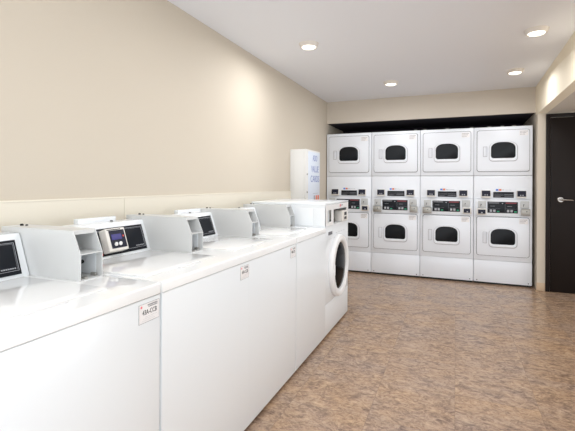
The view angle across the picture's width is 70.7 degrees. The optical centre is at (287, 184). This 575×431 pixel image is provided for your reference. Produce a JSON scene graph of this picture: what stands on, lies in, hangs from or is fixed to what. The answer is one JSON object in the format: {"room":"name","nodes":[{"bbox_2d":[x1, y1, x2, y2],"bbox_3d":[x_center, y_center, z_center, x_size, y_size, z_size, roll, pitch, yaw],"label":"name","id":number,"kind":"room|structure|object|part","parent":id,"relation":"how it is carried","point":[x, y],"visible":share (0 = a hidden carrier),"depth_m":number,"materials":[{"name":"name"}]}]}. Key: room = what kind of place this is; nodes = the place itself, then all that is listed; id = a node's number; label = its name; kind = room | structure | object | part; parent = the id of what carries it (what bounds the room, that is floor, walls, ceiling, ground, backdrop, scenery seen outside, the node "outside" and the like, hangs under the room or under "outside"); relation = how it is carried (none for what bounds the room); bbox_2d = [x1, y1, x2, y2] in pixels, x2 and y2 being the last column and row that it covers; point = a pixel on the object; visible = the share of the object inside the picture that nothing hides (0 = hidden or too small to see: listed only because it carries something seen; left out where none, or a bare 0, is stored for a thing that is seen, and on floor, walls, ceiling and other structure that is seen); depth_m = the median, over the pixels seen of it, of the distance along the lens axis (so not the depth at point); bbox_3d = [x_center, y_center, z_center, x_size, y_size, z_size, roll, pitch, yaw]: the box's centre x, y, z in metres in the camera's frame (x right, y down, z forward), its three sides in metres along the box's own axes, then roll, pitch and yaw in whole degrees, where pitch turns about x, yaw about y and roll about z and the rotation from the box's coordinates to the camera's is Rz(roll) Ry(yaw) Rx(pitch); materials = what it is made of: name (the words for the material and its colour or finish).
{"room":"laundry","nodes":[
{"label":"laundry","id":0,"kind":"room"},
{"bbox_2d":[0,0,342,231],"bbox_3d":[-0.558,0.022,3.589,0.112,2.583,8.000,0,0,23],"label":"wall","id":1,"kind":"structure","parent":0,"point":[99,98],"depth_m":2.53,"materials":[{"name":"beige paint"}]},
{"bbox_2d":[0,191,290,202],"bbox_3d":[-1.005,0.080,2.383,0.014,0.010,5.430,0,0,23],"label":"trim","id":2,"kind":"structure","parent":1,"relation":"attached to","point":[67,199],"depth_m":2.35,"materials":[{"name":"beige"}]},
{"bbox_2d":[290,149,319,199],"bbox_3d":[0.231,-0.101,5.091,0.214,0.635,0.520,0,0,23],"label":"kiosk","id":3,"kind":"object","parent":1,"relation":"attached to","point":[304,163],"visible":0.87,"depth_m":4.88,"materials":[{"name":"white metal"}]},
{"bbox_3d":[0.308,-0.100,5.059,0.030,0.635,0.520,0,0,23],"label":"door","id":4,"kind":"part","parent":3,"relation":"part of","materials":[{"name":"white metal"}]},
{"bbox_3d":[0.334,-0.096,5.080,0.003,0.603,0.438,0,0,23],"label":"panel","id":5,"kind":"part","parent":3,"relation":"part of","materials":[{"name":"white"}]},
{"bbox_2d":[168,0,574,101],"bbox_3d":[0.777,-1.288,3.037,2.991,0.050,8.000,0,0,23],"label":"ceiling","id":6,"kind":"structure","parent":0,"point":[430,47],"depth_m":3.54,"materials":[{"name":"white paint"}]},
{"bbox_2d":[299,40,318,49],"bbox_3d":[0.193,-1.246,3.660,0.180,0.040,0.180,0,0,23],"label":"recessed light","id":7,"kind":"object","parent":6,"relation":"in","point":[309,44],"visible":1,"depth_m":3.61,"materials":[{"name":"white"}]},
{"bbox_2d":[302,45,315,49],"bbox_3d":[0.193,-1.230,3.660,0.123,0.009,0.123,0,0,23],"label":"diffuser","id":8,"kind":"object","parent":7,"relation":"attached to","point":[305,47],"depth_m":3.64,"materials":[{"name":"white plastic"}]},
{"bbox_2d":[384,80,397,85],"bbox_3d":[1.276,-1.241,5.000,0.180,0.040,0.180,0,0,23],"label":"recessed light","id":9,"kind":"object","parent":6,"relation":"in","point":[388,82],"visible":1,"depth_m":4.95,"materials":[{"name":"white"}]},
{"bbox_2d":[506,68,523,74],"bbox_3d":[2.505,-1.235,4.460,0.180,0.040,0.180,0,0,23],"label":"recessed light","id":10,"kind":"object","parent":6,"relation":"in","point":[514,71],"visible":1,"depth_m":4.42,"materials":[{"name":"white plastic"}]},
{"bbox_2d":[509,71,520,74],"bbox_3d":[2.505,-1.219,4.460,0.123,0.009,0.123,0,0,23],"label":"diffuser","id":11,"kind":"object","parent":10,"relation":"attached to","point":[510,72],"depth_m":4.44,"materials":[{"name":"white plastic"}]},
{"bbox_2d":[524,25,549,36],"bbox_3d":[2.027,-1.237,3.299,0.180,0.040,0.180,0,0,23],"label":"recessed light","id":12,"kind":"object","parent":6,"relation":"in","point":[535,31],"visible":1,"depth_m":3.26,"materials":[{"name":"white"}]},
{"bbox_2d":[528,31,544,36],"bbox_3d":[2.027,-1.222,3.299,0.123,0.009,0.123,0,0,23],"label":"diffuser","id":13,"kind":"object","parent":12,"relation":"attached to","point":[530,33],"depth_m":3.28,"materials":[{"name":"white plastic"}]},
{"bbox_2d":[244,271,574,430],"bbox_3d":[2.223,1.351,2.431,6.149,0.050,8.000,0,0,23],"label":"floor","id":14,"kind":"structure","parent":0,"point":[406,353],"depth_m":2.98,"materials":[{"name":"brown tile"}]},
{"bbox_2d":[0,224,159,430],"bbox_3d":[-0.946,0.740,1.338,0.737,1.142,0.685,0,0,23],"label":"washing machine","id":15,"kind":"object","parent":14,"relation":"on","point":[80,346],"visible":1,"depth_m":1.30,"materials":[{"name":"white metal"}]},
{"bbox_3d":[-1.167,0.287,1.366,0.048,0.131,0.518,0,0,23],"label":"control panel","id":16,"kind":"part","parent":15,"relation":"part of","materials":[{"name":"black plastic"}]},
{"bbox_3d":[-0.712,0.364,1.195,0.018,0.004,0.140,0,0,23],"label":"finger pull","id":17,"kind":"part","parent":15,"relation":"part of","materials":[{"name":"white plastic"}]},
{"bbox_3d":[-0.927,0.363,1.266,0.434,0.006,0.505,0,0,23],"label":"lid","id":18,"kind":"part","parent":15,"relation":"part of","materials":[{"name":"white metal"}]},
{"bbox_3d":[-0.929,0.386,1.331,0.702,0.040,0.684,0,0,23],"label":"panel","id":19,"kind":"part","parent":15,"relation":"part of","materials":[{"name":"white metal"}]},
{"bbox_3d":[-0.846,0.272,1.604,0.133,0.182,0.097,0,0,23],"label":"plate","id":20,"kind":"part","parent":15,"relation":"part of","materials":[{"name":"white metal"}]},
{"bbox_2d":[65,213,248,430],"bbox_3d":[-0.678,0.742,1.983,0.737,1.142,0.692,0,0,23],"label":"washing machine","id":21,"kind":"object","parent":14,"relation":"on","point":[204,294],"visible":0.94,"depth_m":1.89,"materials":[{"name":"white metal"}]},
{"bbox_3d":[-0.899,0.288,2.011,0.048,0.131,0.526,0,0,23],"label":"control panel","id":22,"kind":"part","parent":21,"relation":"part of","materials":[{"name":"black"}]},
{"bbox_3d":[-0.661,0.364,1.907,0.434,0.006,0.505,0,0,23],"label":"lid","id":23,"kind":"part","parent":21,"relation":"part of","materials":[{"name":"white metal"}]},
{"bbox_3d":[-0.661,0.387,1.976,0.702,0.040,0.692,0,0,23],"label":"panel","id":24,"kind":"part","parent":21,"relation":"part of","materials":[{"name":"white metal"}]},
{"bbox_3d":[-0.445,0.365,1.836,0.018,0.004,0.140,0,0,23],"label":"finger pull","id":25,"kind":"part","parent":21,"relation":"part of","materials":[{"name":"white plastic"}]},
{"bbox_3d":[-0.579,0.273,2.245,0.133,0.182,0.097,0,0,23],"label":"plate","id":26,"kind":"part","parent":21,"relation":"part of","materials":[{"name":"white metal"}]},
{"bbox_2d":[171,207,295,425],"bbox_3d":[-0.413,0.743,2.621,0.737,1.142,0.690,0,0,23],"label":"washing machine","id":27,"kind":"object","parent":14,"relation":"on","point":[272,259],"visible":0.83,"depth_m":2.51,"materials":[{"name":"white metal"}]},
{"bbox_3d":[-0.633,0.289,2.649,0.048,0.131,0.523,0,0,23],"label":"control panel","id":28,"kind":"part","parent":27,"relation":"part of","materials":[{"name":"black plastic"}]},
{"bbox_3d":[-0.395,0.365,2.547,0.434,0.006,0.505,0,0,23],"label":"lid","id":29,"kind":"part","parent":27,"relation":"part of","materials":[{"name":"white metal"}]},
{"bbox_3d":[-0.395,0.388,2.615,0.702,0.040,0.690,0,0,23],"label":"panel","id":30,"kind":"part","parent":27,"relation":"part of","materials":[{"name":"white metal"}]},
{"bbox_3d":[-0.313,0.275,2.885,0.133,0.182,0.097,0,0,23],"label":"plate","id":31,"kind":"part","parent":27,"relation":"part of","materials":[{"name":"white metal"}]},
{"bbox_2d":[232,203,325,370],"bbox_3d":[-0.147,0.744,3.261,0.737,1.142,0.678,0,0,23],"label":"washing machine","id":32,"kind":"object","parent":14,"relation":"on","point":[277,220],"visible":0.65,"depth_m":3.13,"materials":[{"name":"white metal"}]},
{"bbox_3d":[-0.127,0.366,3.191,0.434,0.006,0.505,0,0,23],"label":"lid","id":33,"kind":"part","parent":32,"relation":"part of","materials":[{"name":"white metal"}]},
{"bbox_3d":[-0.129,0.390,3.254,0.702,0.040,0.678,0,0,23],"label":"panel","id":34,"kind":"part","parent":32,"relation":"part of","materials":[{"name":"white metal"}]},
{"bbox_2d":[252,199,348,335],"bbox_3d":[0.166,0.739,3.911,0.757,1.155,0.770,0,0,23],"label":"washer","id":35,"kind":"object","parent":14,"relation":"on","point":[332,215],"visible":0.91,"depth_m":3.62,"materials":[{"name":"white metal"}]},
{"bbox_3d":[0.143,1.164,3.922,0.700,0.260,0.766,0,0,23],"label":"panel","id":36,"kind":"part","parent":35,"relation":"part of","materials":[{"name":"white metal"}]},
{"bbox_3d":[0.485,0.751,3.769,0.045,0.570,0.570,0,0,23],"label":"door","id":37,"kind":"part","parent":35,"relation":"part of","materials":[{"name":"white plastic"}]},
{"bbox_3d":[0.486,0.751,3.769,0.035,0.427,0.427,0,0,23],"label":"door glass","id":38,"kind":"part","parent":35,"relation":"part of","materials":[{"name":"black glass"}]},
{"bbox_2d":[327,133,371,272],"bbox_3d":[1.074,0.279,6.479,0.681,2.083,0.949,0,0,23],"label":"dryer","id":39,"kind":"object","parent":14,"relation":"on","point":[349,156],"visible":0.72,"depth_m":6.05,"materials":[{"name":"white metal"}]},
{"bbox_3d":[0.919,-0.447,6.096,0.606,0.538,0.012,0,0,23],"label":"door","id":40,"kind":"part","parent":39,"relation":"part of","materials":[{"name":"white metal"}]},
{"bbox_3d":[0.908,0.297,6.084,0.354,0.147,0.006,0,0,23],"label":"control panel","id":41,"kind":"part","parent":39,"relation":"part of","materials":[{"name":"black plastic"}]},
{"bbox_3d":[0.913,0.681,6.096,0.606,0.507,0.012,0,0,23],"label":"door","id":42,"kind":"part","parent":39,"relation":"part of","materials":[{"name":"white metal"}]},
{"bbox_3d":[1.083,1.150,6.511,0.681,0.290,0.880,0,0,23],"label":"panel","id":43,"kind":"part","parent":39,"relation":"part of","materials":[{"name":"white metal"}]},
{"bbox_2d":[361,205,368,210],"bbox_3d":[1.144,0.354,5.974,0.105,0.090,0.069,0,0,23],"label":"tray","id":44,"kind":"object","parent":39,"relation":"on","point":[363,207],"depth_m":5.94,"materials":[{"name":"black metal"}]},
{"bbox_2d":[371,130,420,277],"bbox_3d":[1.707,0.282,6.215,0.681,2.083,0.951,0,0,23],"label":"dryer","id":45,"kind":"object","parent":14,"relation":"on","point":[396,155],"visible":0.96,"depth_m":5.82,"materials":[{"name":"white metal"}]},
{"bbox_2d":[373,206,381,211],"bbox_3d":[1.309,0.361,5.904,0.114,0.090,0.071,0,0,23],"label":"tray","id":46,"kind":"object","parent":45,"relation":"on","point":[375,208],"depth_m":5.88,"materials":[{"name":"grey"}]},
{"bbox_3d":[1.542,0.300,5.821,0.354,0.147,0.006,0,0,23],"label":"control panel","id":47,"kind":"part","parent":45,"relation":"part of","materials":[{"name":"black plastic"}]},
{"bbox_3d":[1.547,0.684,5.832,0.606,0.507,0.012,0,0,23],"label":"door","id":48,"kind":"part","parent":45,"relation":"part of","materials":[{"name":"white metal"}]},
{"bbox_3d":[1.552,-0.444,5.832,0.606,0.538,0.012,0,0,23],"label":"door","id":49,"kind":"part","parent":45,"relation":"part of","materials":[{"name":"white metal"}]},
{"bbox_3d":[1.716,1.153,6.248,0.681,0.290,0.880,0,0,23],"label":"panel","id":50,"kind":"part","parent":45,"relation":"part of","materials":[{"name":"white metal"}]},
{"bbox_2d":[410,206,417,211],"bbox_3d":[1.777,0.357,5.709,0.105,0.090,0.071,0,0,23],"label":"tray","id":51,"kind":"object","parent":45,"relation":"on","point":[412,208],"depth_m":5.68,"materials":[{"name":"grey"}]},
{"bbox_2d":[338,125,524,133],"bbox_3d":[1.962,-0.780,5.922,2.624,0.042,0.042,0,0,23],"label":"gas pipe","id":52,"kind":"object","parent":45,"relation":"on","point":[512,125],"visible":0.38,"depth_m":5.83,"materials":[{"name":"black metal"}]},
{"bbox_2d":[420,128,473,281],"bbox_3d":[2.340,0.285,5.952,0.681,2.083,0.951,0,0,23],"label":"dryer","id":53,"kind":"object","parent":14,"relation":"on","point":[447,155],"visible":1,"depth_m":5.56,"materials":[{"name":"white metal"}]},
{"bbox_2d":[423,207,430,212],"bbox_3d":[1.943,0.364,5.641,0.114,0.090,0.071,0,0,23],"label":"tray","id":54,"kind":"object","parent":53,"relation":"on","point":[425,209],"depth_m":5.61,"materials":[{"name":"grey"}]},
{"bbox_3d":[2.175,0.303,5.558,0.354,0.147,0.006,0,0,23],"label":"control panel","id":55,"kind":"part","parent":53,"relation":"part of","materials":[{"name":"black plastic"}]},
{"bbox_3d":[2.180,0.687,5.569,0.606,0.507,0.012,0,0,23],"label":"door","id":56,"kind":"part","parent":53,"relation":"part of","materials":[{"name":"white metal"}]},
{"bbox_3d":[2.350,1.156,5.985,0.681,0.290,0.880,0,0,23],"label":"panel","id":57,"kind":"part","parent":53,"relation":"part of","materials":[{"name":"white metal"}]},
{"bbox_3d":[2.186,-0.441,5.569,0.606,0.538,0.012,0,0,23],"label":"door","id":58,"kind":"part","parent":53,"relation":"part of","materials":[{"name":"white metal"}]},
{"bbox_2d":[463,207,470,213],"bbox_3d":[2.411,0.360,5.447,0.105,0.090,0.069,0,0,23],"label":"tray","id":59,"kind":"object","parent":53,"relation":"on","point":[466,210],"depth_m":5.42,"materials":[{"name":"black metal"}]},
{"bbox_2d":[473,125,532,286],"bbox_3d":[2.974,0.288,5.689,0.681,2.083,0.951,0,0,23],"label":"dryer","id":60,"kind":"object","parent":14,"relation":"on","point":[503,156],"visible":0.99,"depth_m":5.30,"materials":[{"name":"white metal"}]},
{"bbox_2d":[477,208,486,214],"bbox_3d":[2.577,0.367,5.378,0.114,0.090,0.069,0,0,23],"label":"tray","id":61,"kind":"object","parent":60,"relation":"on","point":[480,211],"depth_m":5.35,"materials":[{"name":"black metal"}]},
{"bbox_3d":[2.809,0.306,5.294,0.354,0.147,0.006,0,0,23],"label":"control panel","id":62,"kind":"part","parent":60,"relation":"part of","materials":[{"name":"black plastic"}]},
{"bbox_3d":[2.983,1.159,5.721,0.681,0.290,0.880,0,0,23],"label":"panel","id":63,"kind":"part","parent":60,"relation":"part of","materials":[{"name":"white metal"}]},
{"bbox_3d":[2.814,0.690,5.306,0.606,0.507,0.012,0,0,23],"label":"door","id":64,"kind":"part","parent":60,"relation":"part of","materials":[{"name":"white metal"}]},
{"bbox_3d":[2.819,-0.438,5.306,0.606,0.538,0.012,0,0,23],"label":"door","id":65,"kind":"part","parent":60,"relation":"part of","materials":[{"name":"white metal"}]},
{"bbox_2d":[521,209,530,215],"bbox_3d":[3.044,0.363,5.183,0.105,0.090,0.071,0,0,23],"label":"tray","id":66,"kind":"object","parent":60,"relation":"on","point":[524,212],"depth_m":5.16,"materials":[{"name":"grey"}]},
{"bbox_2d":[328,113,533,130],"bbox_3d":[2.092,-0.941,6.204,2.791,0.029,0.940,0,0,23],"label":"ceiling","id":67,"kind":"structure","parent":0,"point":[507,118],"depth_m":6.11,"materials":[{"name":"black"}]},
{"bbox_2d":[327,87,535,123],"bbox_3d":[1.907,-1.092,5.756,2.791,0.332,0.030,0,0,23],"label":"wall","id":68,"kind":"structure","parent":0,"point":[514,100],"depth_m":5.67,"materials":[{"name":"beige paint"}]},
{"bbox_2d":[343,123,523,132],"bbox_3d":[2.287,0.035,6.684,2.791,2.582,0.100,0,0,23],"label":"wall","id":69,"kind":"structure","parent":0,"point":[516,124],"depth_m":6.59,"materials":[{"name":"black"}]},
{"bbox_2d":[524,113,550,288],"bbox_3d":[3.426,0.041,5.607,0.140,2.582,1.215,0,0,23],"label":"wall","id":70,"kind":"structure","parent":0,"point":[538,121],"depth_m":5.07,"materials":[{"name":"beige paint"}]},
{"bbox_2d":[536,282,544,290],"bbox_3d":[3.156,1.281,5.053,0.094,0.100,0.010,0,0,23],"label":"baseboard","id":71,"kind":"structure","parent":70,"relation":"attached to","point":[539,286],"depth_m":5.05,"materials":[{"name":"beige wood"}]},
{"bbox_2d":[536,32,574,114],"bbox_3d":[1.834,-1.074,2.018,0.254,0.368,6.930,0,0,23],"label":"wall","id":72,"kind":"structure","parent":0,"point":[558,82],"depth_m":4.07,"materials":[{"name":"beige paint"}]},
{"bbox_2d":[548,91,574,112],"bbox_3d":[3.381,-0.926,1.296,3.158,0.085,6.785,0,0,23],"label":"ceiling","id":73,"kind":"structure","parent":0,"point":[568,104],"depth_m":4.59,"materials":[{"name":"beige paint"}]},
{"bbox_2d":[551,111,574,117],"bbox_3d":[4.720,0.188,4.476,3.118,2.300,0.120,0,0,23],"label":"wall","id":74,"kind":"structure","parent":0,"point":[574,111],"depth_m":4.97,"materials":[{"name":"beige paint"}]},
{"bbox_2d":[545,112,574,291],"bbox_3d":[3.694,0.233,4.825,1.060,2.200,0.022,0,0,23],"label":"trim","id":75,"kind":"structure","parent":74,"relation":"attached to","point":[548,116],"depth_m":5.01,"materials":[{"name":"black wood"}]},
{"bbox_2d":[550,117,574,293],"bbox_3d":[3.682,0.257,4.798,0.962,2.150,0.082,0,0,23],"label":"door","id":76,"kind":"structure","parent":74,"relation":"in","point":[562,136],"depth_m":4.96,"materials":[{"name":"black wood"}]},
{"bbox_3d":[3.372,0.192,4.919,0.157,0.074,0.068,0,0,23],"label":"handle","id":77,"kind":"part","parent":76,"relation":"part of","materials":[{"name":"silver metal"}]}
]}

